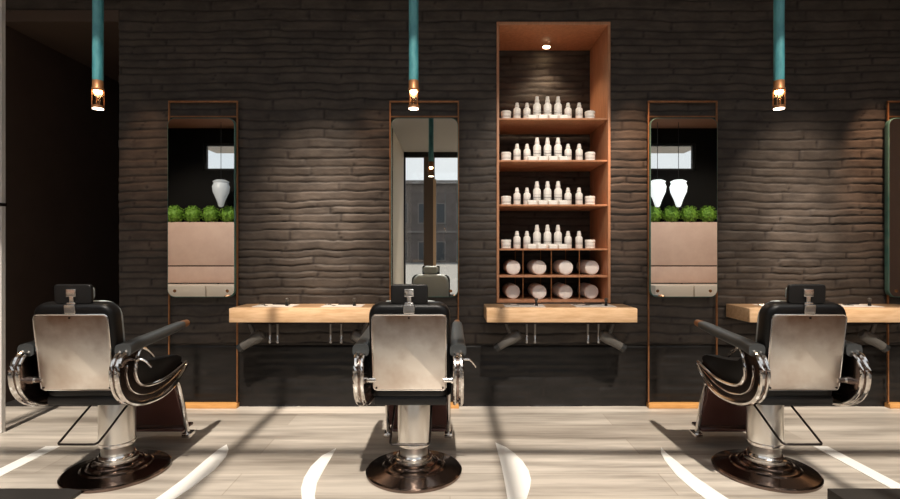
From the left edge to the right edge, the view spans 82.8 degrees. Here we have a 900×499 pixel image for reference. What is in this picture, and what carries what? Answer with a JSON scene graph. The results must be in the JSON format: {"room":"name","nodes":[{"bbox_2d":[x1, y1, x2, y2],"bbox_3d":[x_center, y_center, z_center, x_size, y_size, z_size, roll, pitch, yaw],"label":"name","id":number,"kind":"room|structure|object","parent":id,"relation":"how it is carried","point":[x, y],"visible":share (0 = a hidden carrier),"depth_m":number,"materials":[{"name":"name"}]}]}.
{"room":"salon","nodes":[
{"label":"salon","id":0,"kind":"room"},
{"bbox_2d":[6,26,119,402],"bbox_3d":[-3.485,-0.365,5.425,1.270,3.530,1.750,0,0,0],"label":"wall","id":1,"kind":"structure","parent":0,"point":[62,153],"depth_m":5.18,"materials":[{"name":"brown paint"}]},
{"bbox_2d":[6,400,97,405],"bbox_3d":[-3.485,1.394,5.374,1.070,0.012,1.652,0,0,0],"label":"trim","id":2,"kind":"structure","parent":1,"relation":"attached to","point":[14,402],"depth_m":4.55,"materials":[{"name":"black"}]},
{"bbox_2d":[6,10,119,81],"bbox_3d":[-3.485,-2.080,5.370,1.070,0.100,1.660,0,0,0],"label":"ceiling","id":3,"kind":"structure","parent":1,"relation":"attached to","point":[67,32],"depth_m":4.73,"materials":[{"name":"brown paint"}]},
{"bbox_2d":[0,406,899,498],"bbox_3d":[0.000,1.450,0.200,13.600,0.100,12.200,0,0,0],"label":"floor","id":4,"kind":"structure","parent":0,"point":[568,452],"depth_m":3.55,"materials":[{"name":"beige wood"}]},
{"bbox_2d":[0,0,6,432],"bbox_3d":[-3.439,-0.700,3.897,0.061,4.200,0.055,0,0,0],"label":"trim","id":5,"kind":"structure","parent":4,"relation":"on","point":[3,204],"depth_m":3.89,"materials":[{"name":"grey paint"}]},
{"bbox_2d":[0,446,59,476],"bbox_3d":[-2.820,1.398,2.410,0.100,0.004,2.420,0,0,0],"label":"trim","id":6,"kind":"structure","parent":4,"relation":"on","point":[26,459],"depth_m":3.38,"materials":[{"name":"white stone"}]},
{"bbox_2d":[0,488,80,498],"bbox_3d":[-2.355,1.389,2.647,0.490,0.022,0.595,0,0,0],"label":"floor mat","id":7,"kind":"object","parent":4,"relation":"on","point":[5,493],"visible":1,"depth_m":2.88,"materials":[{"name":"black rubber"}]},
{"bbox_2d":[7,284,194,493],"bbox_3d":[-2.069,0.797,3.270,0.700,1.207,1.021,0,0,0],"label":"barber chair","id":8,"kind":"object","parent":4,"relation":"on","point":[79,353],"visible":1,"depth_m":2.92,"materials":[{"name":"leather"}]},
{"bbox_2d":[94,300,124,341],"bbox_3d":[-2.100,0.526,2.956,0.425,0.468,0.132,0,0,0],"label":"cushion","id":9,"kind":"object","parent":8,"relation":"on","point":[120,324],"depth_m":2.89,"materials":[{"name":"black leather"}]},
{"bbox_2d":[138,355,181,382],"bbox_3d":[-1.869,0.713,3.227,0.062,0.225,0.557,0,0,0],"label":"cushion","id":10,"kind":"object","parent":8,"relation":"on","point":[164,365],"depth_m":3.22,"materials":[{"name":"black leather"}]},
{"bbox_2d":[156,444,227,498],"bbox_3d":[-1.573,1.398,3.108,0.144,0.004,1.096,0,0,3],"label":"floor stripe","id":11,"kind":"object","parent":4,"relation":"on","point":[212,462],"depth_m":3.15,"materials":[{"name":"white stone"}]},
{"bbox_2d":[168,101,238,408],"bbox_3d":[-2.184,0.042,4.515,0.615,2.716,0.060,0,0,0],"label":"frame","id":12,"kind":"object","parent":4,"relation":"on","point":[189,405],"visible":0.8,"depth_m":4.51,"materials":[{"name":"orange wood"}]},
{"bbox_2d":[301,448,335,498],"bbox_3d":[-0.808,1.398,3.091,0.160,0.004,0.975,0,0,-8],"label":"floor stripe","id":13,"kind":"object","parent":4,"relation":"on","point":[308,488],"depth_m":3.14,"materials":[{"name":"white stone"}]},
{"bbox_2d":[352,284,476,493],"bbox_3d":[-0.196,0.797,3.270,0.700,1.207,1.021,0,0,0],"label":"barber chair","id":14,"kind":"object","parent":4,"relation":"on","point":[405,360],"visible":1,"depth_m":2.87,"materials":[{"name":"silver metal"}]},
{"bbox_2d":[366,353,370,384],"bbox_3d":[-0.458,0.713,3.227,0.062,0.225,0.557,0,0,0],"label":"cushion","id":15,"kind":"object","parent":14,"relation":"on","point":[368,356],"depth_m":2.95,"materials":[{"name":"black leather"}]},
{"bbox_2d":[450,354,452,384],"bbox_3d":[0.004,0.713,3.227,0.062,0.225,0.557,0,0,0],"label":"cushion","id":16,"kind":"object","parent":14,"relation":"on","point":[451,357],"depth_m":2.95,"materials":[{"name":"black leather"}]},
{"bbox_2d":[389,101,458,408],"bbox_3d":[-0.228,0.042,4.515,0.615,2.716,0.060,0,0,0],"label":"frame","id":17,"kind":"object","parent":4,"relation":"on","point":[452,406],"visible":0.62,"depth_m":4.51,"materials":[{"name":"orange wood"}]},
{"bbox_2d":[495,442,530,498],"bbox_3d":[0.394,1.398,3.148,0.203,0.004,1.072,0,0,4],"label":"trim","id":18,"kind":"structure","parent":4,"relation":"on","point":[517,478],"depth_m":3.16,"materials":[{"name":"white stone"}]},
{"bbox_2d":[647,101,717,408],"bbox_3d":[2.058,0.042,4.515,0.615,2.716,0.060,0,0,0],"label":"frame","id":19,"kind":"object","parent":4,"relation":"on","point":[651,405],"visible":0.8,"depth_m":4.51,"materials":[{"name":"orange wood"}]},
{"bbox_2d":[661,448,727,498],"bbox_3d":[1.481,1.398,3.099,0.175,0.004,0.996,0,0,-9],"label":"trim","id":20,"kind":"structure","parent":4,"relation":"on","point":[688,478],"depth_m":3.08,"materials":[{"name":"white stone"}]},
{"bbox_2d":[689,284,871,493],"bbox_3d":[2.019,0.797,3.270,0.700,1.207,1.021,0,0,0],"label":"barber chair","id":21,"kind":"object","parent":4,"relation":"on","point":[800,354],"visible":1,"depth_m":2.92,"materials":[{"name":"silver metal"}]},
{"bbox_2d":[702,355,742,382],"bbox_3d":[1.757,0.713,3.227,0.062,0.225,0.557,0,0,0],"label":"cushion","id":22,"kind":"object","parent":21,"relation":"on","point":[728,369],"depth_m":3.21,"materials":[{"name":"black leather"}]},
{"bbox_2d":[755,300,785,341],"bbox_3d":[1.988,0.526,2.956,0.425,0.468,0.132,0,0,0],"label":"cushion","id":23,"kind":"object","parent":21,"relation":"on","point":[759,331],"depth_m":2.89,"materials":[{"name":"black leather"}]},
{"bbox_2d":[813,446,899,487],"bbox_3d":[2.630,1.398,2.410,0.100,0.004,2.420,0,0,0],"label":"trim","id":24,"kind":"structure","parent":4,"relation":"on","point":[867,471],"depth_m":3.27,"materials":[{"name":"white stone"}]},
{"bbox_2d":[827,488,899,498],"bbox_3d":[2.535,1.355,2.525,0.930,0.090,0.550,0,0,0],"label":"box","id":25,"kind":"object","parent":4,"relation":"on","point":[832,493],"visible":1,"depth_m":2.75,"materials":[{"name":"grey laminate"}]},
{"bbox_2d":[885,101,899,408],"bbox_3d":[4.179,0.042,4.515,0.615,2.716,0.060,0,0,0],"label":"frame","id":26,"kind":"object","parent":4,"relation":"on","point":[892,405],"visible":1,"depth_m":4.51,"materials":[{"name":"orange wood"}]},
{"bbox_2d":[6,0,899,406],"bbox_3d":[0.000,-0.700,4.552,13.600,4.200,0.029,0,0,0],"label":"wall","id":27,"kind":"structure","parent":0,"point":[801,185],"depth_m":4.55,"materials":[{"name":"stone"}]},
{"bbox_2d":[168,118,235,296],"bbox_3d":[-2.185,-0.368,4.510,0.592,1.575,0.081,0,0,0],"label":"wall mirror","id":28,"kind":"object","parent":27,"relation":"attached to","point":[201,151],"visible":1,"depth_m":4.47,"materials":[{"name":"clear glass"}]},
{"bbox_2d":[229,304,373,323],"bbox_3d":[-1.210,0.554,4.350,1.194,0.145,0.360,0,0,0],"label":"countertop","id":29,"kind":"structure","parent":27,"relation":"attached to","point":[302,313],"depth_m":4.17,"materials":[{"name":"brown wood"}]},
{"bbox_2d":[236,324,265,351],"bbox_3d":[-1.686,0.732,4.322,0.244,0.276,0.104,0,0,0],"label":"hair dryer","id":30,"kind":"object","parent":29,"relation":"hanging from","point":[255,337],"visible":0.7,"depth_m":4.29,"materials":[{"name":"grey plastic"}]},
{"bbox_2d":[252,304,299,306],"bbox_3d":[-1.485,0.480,4.360,0.340,0.004,0.200,0,0,2],"label":"mat","id":31,"kind":"object","parent":29,"relation":"on","point":[269,305],"visible":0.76,"depth_m":4.35,"materials":[{"name":"white paper"}]},
{"bbox_2d":[276,324,278,342],"bbox_3d":[-1.460,0.708,4.320,0.028,0.168,0.027,0,0,0],"label":"iron","id":32,"kind":"object","parent":29,"relation":"hanging from","point":[277,325],"visible":1,"depth_m":4.31,"materials":[{"name":"silver metal"}]},
{"bbox_2d":[340,324,342,342],"bbox_3d":[-0.920,0.708,4.320,0.028,0.168,0.027,0,0,0],"label":"iron","id":33,"kind":"object","parent":29,"relation":"hanging from","point":[341,325],"visible":1,"depth_m":4.31,"materials":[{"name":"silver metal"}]},
{"bbox_2d":[321,304,364,306],"bbox_3d":[-0.912,0.480,4.360,0.340,0.004,0.200,0,0,0],"label":"mat","id":34,"kind":"object","parent":29,"relation":"on","point":[337,305],"visible":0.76,"depth_m":4.35,"materials":[{"name":"white paper"}]},
{"bbox_2d":[351,322,367,341],"bbox_3d":[-0.719,0.731,4.323,0.244,0.277,0.104,0,0,0],"label":"hair dryer","id":35,"kind":"object","parent":29,"relation":"hanging from","point":[356,334],"visible":0.3,"depth_m":4.29,"materials":[{"name":"grey plastic"}]},
{"bbox_2d":[391,118,457,296],"bbox_3d":[-0.224,-0.368,4.510,0.592,1.575,0.081,0,0,0],"label":"wall mirror","id":36,"kind":"object","parent":27,"relation":"attached to","point":[424,151],"visible":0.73,"depth_m":4.47,"materials":[{"name":"clear glass"}]},
{"bbox_2d":[499,51,589,294],"bbox_3d":[0.920,-0.766,5.138,1.103,2.572,0.020,0,0,0],"label":"wall niche","id":37,"kind":"object","parent":27,"relation":"in","point":[524,76],"visible":0.44,"depth_m":5.14,"materials":[{"name":"stone"}]},
{"bbox_2d":[496,22,609,302],"bbox_3d":[0.920,-0.774,4.825,1.011,2.499,0.590,0,0,0],"label":"shelf unit","id":38,"kind":"object","parent":27,"relation":"attached to","point":[594,37],"visible":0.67,"depth_m":4.70,"materials":[{"name":"brown wood"}]},
{"bbox_2d":[501,152,510,159],"bbox_3d":[0.508,-0.838,4.624,0.092,0.080,0.092,0,0,24],"label":"jar","id":39,"kind":"object","parent":38,"relation":"on","point":[504,155],"visible":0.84,"depth_m":4.59,"materials":[{"name":"white plastic"}]},
{"bbox_2d":[501,196,510,203],"bbox_3d":[0.508,-0.442,4.623,0.092,0.080,0.092,0,0,-3],"label":"jar","id":40,"kind":"object","parent":38,"relation":"on","point":[504,199],"visible":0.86,"depth_m":4.58,"materials":[{"name":"white plastic"}]},
{"bbox_2d":[501,240,510,247],"bbox_3d":[0.508,-0.049,4.626,0.092,0.080,0.092,0,0,-19],"label":"jar","id":41,"kind":"object","parent":38,"relation":"on","point":[504,243],"visible":0.88,"depth_m":4.59,"materials":[{"name":"white plastic"}]},
{"bbox_2d":[501,110,510,117],"bbox_3d":[0.508,-1.211,4.624,0.092,0.080,0.092,0,0,0],"label":"jar","id":42,"kind":"object","parent":38,"relation":"on","point":[506,113],"visible":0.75,"depth_m":4.58,"materials":[{"name":"white plastic"}]},
{"bbox_2d":[502,283,519,298],"bbox_3d":[0.576,0.389,4.838,0.136,0.136,0.322,0,0,-1],"label":"rolled towel","id":43,"kind":"object","parent":38,"relation":"on","point":[510,290],"visible":1,"depth_m":4.68,"materials":[{"name":"white fabric"}]},
{"bbox_2d":[503,260,519,274],"bbox_3d":[0.579,0.167,4.809,0.136,0.136,0.322,0,0,0],"label":"rolled towel","id":44,"kind":"object","parent":38,"relation":"on","point":[512,267],"visible":1,"depth_m":4.65,"materials":[{"name":"white fabric"}]},
{"bbox_2d":[513,231,520,247],"bbox_3d":[0.608,-0.088,4.625,0.065,0.158,0.065,0,0,-19],"label":"bottle","id":45,"kind":"object","parent":38,"relation":"on","point":[516,240],"visible":0.88,"depth_m":4.60,"materials":[{"name":"white plastic"}]},
{"bbox_2d":[513,144,520,159],"bbox_3d":[0.608,-0.877,4.621,0.065,0.158,0.065,0,0,-25],"label":"bottle","id":46,"kind":"object","parent":38,"relation":"on","point":[516,153],"visible":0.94,"depth_m":4.60,"materials":[{"name":"white plastic"}]},
{"bbox_2d":[513,188,520,203],"bbox_3d":[0.608,-0.481,4.627,0.065,0.158,0.065,0,0,6],"label":"bottle","id":47,"kind":"object","parent":38,"relation":"on","point":[516,197],"visible":0.92,"depth_m":4.60,"materials":[{"name":"white plastic"}]},
{"bbox_2d":[513,102,520,117],"bbox_3d":[0.608,-1.250,4.622,0.065,0.158,0.065,0,0,0],"label":"bottle","id":48,"kind":"object","parent":38,"relation":"on","point":[517,111],"visible":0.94,"depth_m":4.60,"materials":[{"name":"white plastic"}]},
{"bbox_2d":[523,231,529,247],"bbox_3d":[0.698,-0.088,4.629,0.065,0.158,0.065,0,0,17],"label":"bottle","id":49,"kind":"object","parent":38,"relation":"on","point":[526,240],"visible":0.9,"depth_m":4.61,"materials":[{"name":"white plastic"}]},
{"bbox_2d":[523,144,530,159],"bbox_3d":[0.698,-0.877,4.623,0.065,0.158,0.065,0,0,40],"label":"bottle","id":50,"kind":"object","parent":38,"relation":"on","point":[526,152],"visible":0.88,"depth_m":4.60,"materials":[{"name":"white plastic"}]},
{"bbox_2d":[523,188,530,203],"bbox_3d":[0.698,-0.481,4.626,0.065,0.158,0.065,0,0,-1],"label":"bottle","id":51,"kind":"object","parent":38,"relation":"on","point":[526,196],"visible":0.84,"depth_m":4.61,"materials":[{"name":"white plastic"}]},
{"bbox_2d":[523,103,530,117],"bbox_3d":[0.698,-1.250,4.626,0.065,0.158,0.065,0,0,-25],"label":"bottle","id":52,"kind":"object","parent":38,"relation":"on","point":[526,111],"visible":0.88,"depth_m":4.60,"materials":[{"name":"white plastic"}]},
{"bbox_2d":[527,260,545,274],"bbox_3d":[0.814,0.167,4.817,0.136,0.136,0.322,0,0,-1],"label":"rolled towel","id":53,"kind":"object","parent":38,"relation":"on","point":[538,267],"visible":1,"depth_m":4.66,"materials":[{"name":"white fabric"}]},
{"bbox_2d":[528,283,545,298],"bbox_3d":[0.819,0.389,4.811,0.136,0.136,0.322,0,0,0],"label":"rolled towel","id":54,"kind":"object","parent":38,"relation":"on","point":[535,290],"visible":0.98,"depth_m":4.65,"materials":[{"name":"white fabric"}]},
{"bbox_2d":[533,225,540,247],"bbox_3d":[0.789,-0.116,4.626,0.071,0.215,0.071,0,0,-21],"label":"bottle","id":55,"kind":"object","parent":38,"relation":"on","point":[536,235],"visible":0.89,"depth_m":4.60,"materials":[{"name":"white plastic"}]},
{"bbox_2d":[533,181,540,203],"bbox_3d":[0.789,-0.510,4.628,0.071,0.215,0.071,0,0,19],"label":"bottle","id":56,"kind":"object","parent":38,"relation":"on","point":[536,191],"visible":0.9,"depth_m":4.60,"materials":[{"name":"white plastic"}]},
{"bbox_2d":[533,137,540,159],"bbox_3d":[0.789,-0.906,4.622,0.071,0.215,0.071,0,0,-16],"label":"bottle","id":57,"kind":"object","parent":38,"relation":"on","point":[537,147],"visible":0.88,"depth_m":4.60,"materials":[{"name":"white plastic"}]},
{"bbox_2d":[533,96,540,117],"bbox_3d":[0.789,-1.279,4.625,0.071,0.215,0.071,0,0,0],"label":"bottle","id":58,"kind":"object","parent":38,"relation":"on","point":[537,106],"visible":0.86,"depth_m":4.60,"materials":[{"name":"white plastic"}]},
{"bbox_2d":[543,138,550,159],"bbox_3d":[0.884,-0.906,4.628,0.071,0.215,0.071,0,0,28],"label":"bottle","id":59,"kind":"object","parent":38,"relation":"on","point":[547,147],"visible":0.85,"depth_m":4.60,"materials":[{"name":"white plastic"}]},
{"bbox_2d":[544,225,550,247],"bbox_3d":[0.884,-0.116,4.627,0.071,0.215,0.071,0,0,-42],"label":"bottle","id":60,"kind":"object","parent":38,"relation":"on","point":[547,234],"visible":0.91,"depth_m":4.60,"materials":[{"name":"white plastic"}]},
{"bbox_2d":[544,181,551,203],"bbox_3d":[0.884,-0.510,4.623,0.071,0.215,0.071,0,0,23],"label":"bottle","id":61,"kind":"object","parent":38,"relation":"on","point":[547,191],"visible":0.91,"depth_m":4.60,"materials":[{"name":"white plastic"}]},
{"bbox_2d":[544,96,551,117],"bbox_3d":[0.884,-1.279,4.624,0.071,0.215,0.071,0,0,-20],"label":"bottle","id":62,"kind":"object","parent":38,"relation":"on","point":[547,106],"visible":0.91,"depth_m":4.60,"materials":[{"name":"white plastic"}]},
{"bbox_2d":[554,225,561,247],"bbox_3d":[0.979,-0.116,4.629,0.071,0.215,0.071,0,0,-13],"label":"bottle","id":63,"kind":"object","parent":38,"relation":"on","point":[557,235],"visible":0.92,"depth_m":4.61,"materials":[{"name":"white plastic"}]},
{"bbox_2d":[554,181,561,203],"bbox_3d":[0.979,-0.510,4.622,0.071,0.215,0.071,0,0,36],"label":"bottle","id":64,"kind":"object","parent":38,"relation":"on","point":[558,191],"visible":0.9,"depth_m":4.60,"materials":[{"name":"white plastic"}]},
{"bbox_2d":[554,96,561,117],"bbox_3d":[0.979,-1.279,4.625,0.071,0.215,0.071,0,0,-13],"label":"bottle","id":65,"kind":"object","parent":38,"relation":"on","point":[558,106],"visible":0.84,"depth_m":4.60,"materials":[{"name":"white plastic"}]},
{"bbox_2d":[554,137,561,159],"bbox_3d":[0.979,-0.906,4.626,0.071,0.215,0.071,0,0,-40],"label":"bottle","id":66,"kind":"object","parent":38,"relation":"on","point":[557,148],"visible":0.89,"depth_m":4.60,"materials":[{"name":"white plastic"}]},
{"bbox_2d":[552,283,572,298],"bbox_3d":[1.054,0.389,4.815,0.136,0.136,0.322,0,0,-1],"label":"rolled towel","id":67,"kind":"object","parent":38,"relation":"on","point":[563,291],"visible":0.98,"depth_m":4.66,"materials":[{"name":"white fabric"}]},
{"bbox_2d":[552,260,572,274],"bbox_3d":[1.059,0.167,4.801,0.136,0.136,0.322,0,0,0],"label":"rolled towel","id":68,"kind":"object","parent":38,"relation":"on","point":[563,267],"visible":1,"depth_m":4.65,"materials":[{"name":"white fabric"}]},
{"bbox_2d":[564,231,571,247],"bbox_3d":[1.070,-0.088,4.623,0.065,0.158,0.065,0,0,-43],"label":"bottle","id":69,"kind":"object","parent":38,"relation":"on","point":[567,240],"visible":0.87,"depth_m":4.60,"materials":[{"name":"white plastic"}]},
{"bbox_2d":[564,144,571,159],"bbox_3d":[1.070,-0.877,4.624,0.065,0.158,0.065,0,0,-8],"label":"bottle","id":70,"kind":"object","parent":38,"relation":"on","point":[568,152],"visible":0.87,"depth_m":4.60,"materials":[{"name":"white plastic"}]},
{"bbox_2d":[564,188,571,203],"bbox_3d":[1.070,-0.481,4.627,0.065,0.158,0.065,0,0,38],"label":"bottle","id":71,"kind":"object","parent":38,"relation":"on","point":[567,196],"visible":0.88,"depth_m":4.60,"materials":[{"name":"white plastic"}]},
{"bbox_2d":[564,103,571,117],"bbox_3d":[1.070,-1.250,4.625,0.065,0.158,0.065,0,0,-24],"label":"bottle","id":72,"kind":"object","parent":38,"relation":"on","point":[568,111],"visible":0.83,"depth_m":4.60,"materials":[{"name":"white plastic"}]},
{"bbox_2d":[575,231,582,247],"bbox_3d":[1.170,-0.088,4.626,0.065,0.158,0.065,0,0,-8],"label":"bottle","id":73,"kind":"object","parent":38,"relation":"on","point":[578,240],"visible":0.87,"depth_m":4.60,"materials":[{"name":"white plastic"}]},
{"bbox_2d":[575,188,582,203],"bbox_3d":[1.170,-0.481,4.625,0.065,0.158,0.065,0,0,-13],"label":"bottle","id":74,"kind":"object","parent":38,"relation":"on","point":[578,196],"visible":0.89,"depth_m":4.60,"materials":[{"name":"white plastic"}]},
{"bbox_2d":[575,144,582,159],"bbox_3d":[1.170,-0.877,4.622,0.065,0.158,0.065,0,0,-20],"label":"bottle","id":75,"kind":"object","parent":38,"relation":"on","point":[579,152],"visible":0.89,"depth_m":4.60,"materials":[{"name":"white plastic"}]},
{"bbox_2d":[575,102,582,117],"bbox_3d":[1.170,-1.250,4.622,0.065,0.158,0.065,0,0,34],"label":"bottle","id":76,"kind":"object","parent":38,"relation":"on","point":[579,111],"visible":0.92,"depth_m":4.60,"materials":[{"name":"white plastic"}]},
{"bbox_2d":[576,260,598,274],"bbox_3d":[1.298,0.167,4.824,0.136,0.136,0.322,0,0,-1],"label":"rolled towel","id":77,"kind":"object","parent":38,"relation":"on","point":[590,267],"visible":1,"depth_m":4.67,"materials":[{"name":"white fabric"}]},
{"bbox_2d":[577,283,597,298],"bbox_3d":[1.305,0.389,4.845,0.136,0.136,0.322,0,0,1],"label":"rolled towel","id":78,"kind":"object","parent":38,"relation":"on","point":[587,290],"visible":1,"depth_m":4.69,"materials":[{"name":"white fabric"}]},
{"bbox_2d":[585,196,594,203],"bbox_3d":[1.270,-0.442,4.626,0.092,0.080,0.092,0,0,7],"label":"jar","id":79,"kind":"object","parent":38,"relation":"on","point":[588,199],"visible":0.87,"depth_m":4.59,"materials":[{"name":"white plastic"}]},
{"bbox_2d":[585,240,594,247],"bbox_3d":[1.270,-0.049,4.625,0.092,0.080,0.092,0,0,32],"label":"jar","id":80,"kind":"object","parent":38,"relation":"on","point":[588,243],"visible":0.87,"depth_m":4.59,"materials":[{"name":"white plastic"}]},
{"bbox_2d":[585,152,594,159],"bbox_3d":[1.270,-0.838,4.623,0.092,0.080,0.092,0,0,36],"label":"jar","id":81,"kind":"object","parent":38,"relation":"on","point":[588,155],"visible":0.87,"depth_m":4.58,"materials":[{"name":"white plastic"}]},
{"bbox_2d":[585,110,594,117],"bbox_3d":[1.270,-1.211,4.628,0.092,0.080,0.092,0,0,-43],"label":"jar","id":82,"kind":"object","parent":38,"relation":"on","point":[588,114],"visible":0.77,"depth_m":4.59,"materials":[{"name":"white plastic"}]},
{"bbox_2d":[484,304,636,323],"bbox_3d":[0.917,0.554,4.350,1.233,0.145,0.360,0,0,0],"label":"countertop","id":83,"kind":"structure","parent":27,"relation":"attached to","point":[551,313],"depth_m":4.17,"materials":[{"name":"brown wood"}]},
{"bbox_2d":[493,324,521,351],"bbox_3d":[0.486,0.732,4.322,0.244,0.276,0.104,0,0,0],"label":"hair dryer","id":84,"kind":"object","parent":83,"relation":"hanging from","point":[512,337],"visible":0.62,"depth_m":4.29,"materials":[{"name":"grey plastic"}]},
{"bbox_2d":[503,304,544,306],"bbox_3d":[0.633,0.480,4.360,0.340,0.004,0.200,0,0,3],"label":"mat","id":85,"kind":"object","parent":83,"relation":"on","point":[510,305],"visible":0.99,"depth_m":4.35,"materials":[{"name":"white paper"}]},
{"bbox_2d":[571,304,615,306],"bbox_3d":[1.225,0.480,4.360,0.340,0.004,0.200,0,0,0],"label":"mat","id":86,"kind":"object","parent":83,"relation":"on","point":[579,305],"visible":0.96,"depth_m":4.35,"materials":[{"name":"white paper"}]},
{"bbox_2d":[598,324,626,351],"bbox_3d":[1.373,0.732,4.323,0.244,0.277,0.104,0,0,0],"label":"hair dryer","id":87,"kind":"object","parent":83,"relation":"hanging from","point":[604,336],"visible":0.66,"depth_m":4.29,"materials":[{"name":"grey plastic"}]},
{"bbox_2d":[649,118,716,296],"bbox_3d":[2.053,-0.368,4.510,0.592,1.575,0.081,0,0,0],"label":"wall mirror","id":88,"kind":"object","parent":27,"relation":"attached to","point":[682,151],"visible":1,"depth_m":4.47,"materials":[{"name":"clear mirror"}]},
{"bbox_2d":[726,304,899,323],"bbox_3d":[3.200,0.554,4.350,1.500,0.145,0.360,0,0,0],"label":"countertop","id":89,"kind":"structure","parent":27,"relation":"attached to","point":[889,313],"depth_m":4.17,"materials":[{"name":"brown wood"}]},
{"bbox_2d":[840,304,882,306],"bbox_3d":[3.462,0.480,4.360,0.340,0.004,0.200,0,0,3],"label":"mat","id":90,"kind":"object","parent":89,"relation":"on","point":[842,305],"visible":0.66,"depth_m":4.28,"materials":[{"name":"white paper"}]},
{"bbox_2d":[858,324,889,351],"bbox_3d":[3.592,0.732,4.323,0.244,0.277,0.104,0,0,0],"label":"hair dryer","id":91,"kind":"object","parent":89,"relation":"hanging from","point":[868,337],"visible":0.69,"depth_m":4.29,"materials":[{"name":"grey plastic"}]},
{"bbox_2d":[885,118,899,296],"bbox_3d":[4.146,-0.368,4.510,0.592,1.575,0.081,0,0,0],"label":"wall mirror","id":92,"kind":"object","parent":27,"relation":"attached to","point":[892,126],"visible":1,"depth_m":4.47,"materials":[{"name":"clear mirror"}]},
{"bbox_3d":[0.000,-2.860,0.200,13.600,0.120,12.200,0,0,0],"label":"ceiling","id":93,"kind":"structure","parent":0,"visible":0},
{"bbox_2d":[91,0,104,109],"bbox_3d":[-2.112,-1.821,3.060,0.100,1.958,0.100,0,0,0],"label":"pendant lamp","id":94,"kind":"object","parent":93,"relation":"hanging from","point":[97,87],"visible":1,"depth_m":3.04,"materials":[{"name":"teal metal"}]},
{"bbox_2d":[91,79,104,94],"bbox_3d":[-2.112,-0.971,3.060,0.066,0.082,0.066,0,0,0],"label":"socket","id":95,"kind":"object","parent":94,"relation":"attached to","point":[97,87],"depth_m":3.04,"materials":[{"name":"brown"}]},
{"bbox_2d":[408,0,418,109],"bbox_3d":[-0.218,-1.821,3.060,0.100,1.958,0.100,0,0,0],"label":"pendant lamp","id":96,"kind":"object","parent":93,"relation":"hanging from","point":[413,89],"visible":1,"depth_m":3.04,"materials":[{"name":"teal metal"}]},
{"bbox_2d":[408,79,418,94],"bbox_3d":[-0.218,-0.971,3.060,0.066,0.082,0.066,0,0,0],"label":"socket","id":97,"kind":"object","parent":96,"relation":"attached to","point":[413,89],"depth_m":3.04,"materials":[{"name":"brown"}]},
{"bbox_2d":[772,0,785,109],"bbox_3d":[1.974,-1.821,3.060,0.100,1.958,0.100,0,0,0],"label":"pendant lamp","id":98,"kind":"object","parent":93,"relation":"hanging from","point":[779,88],"visible":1,"depth_m":3.04,"materials":[{"name":"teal metal"}]},
{"bbox_2d":[772,79,785,94],"bbox_3d":[1.974,-0.971,3.060,0.066,0.082,0.066,0,0,0],"label":"socket","id":99,"kind":"object","parent":98,"relation":"attached to","point":[778,84],"depth_m":3.04,"materials":[{"name":"brown"}]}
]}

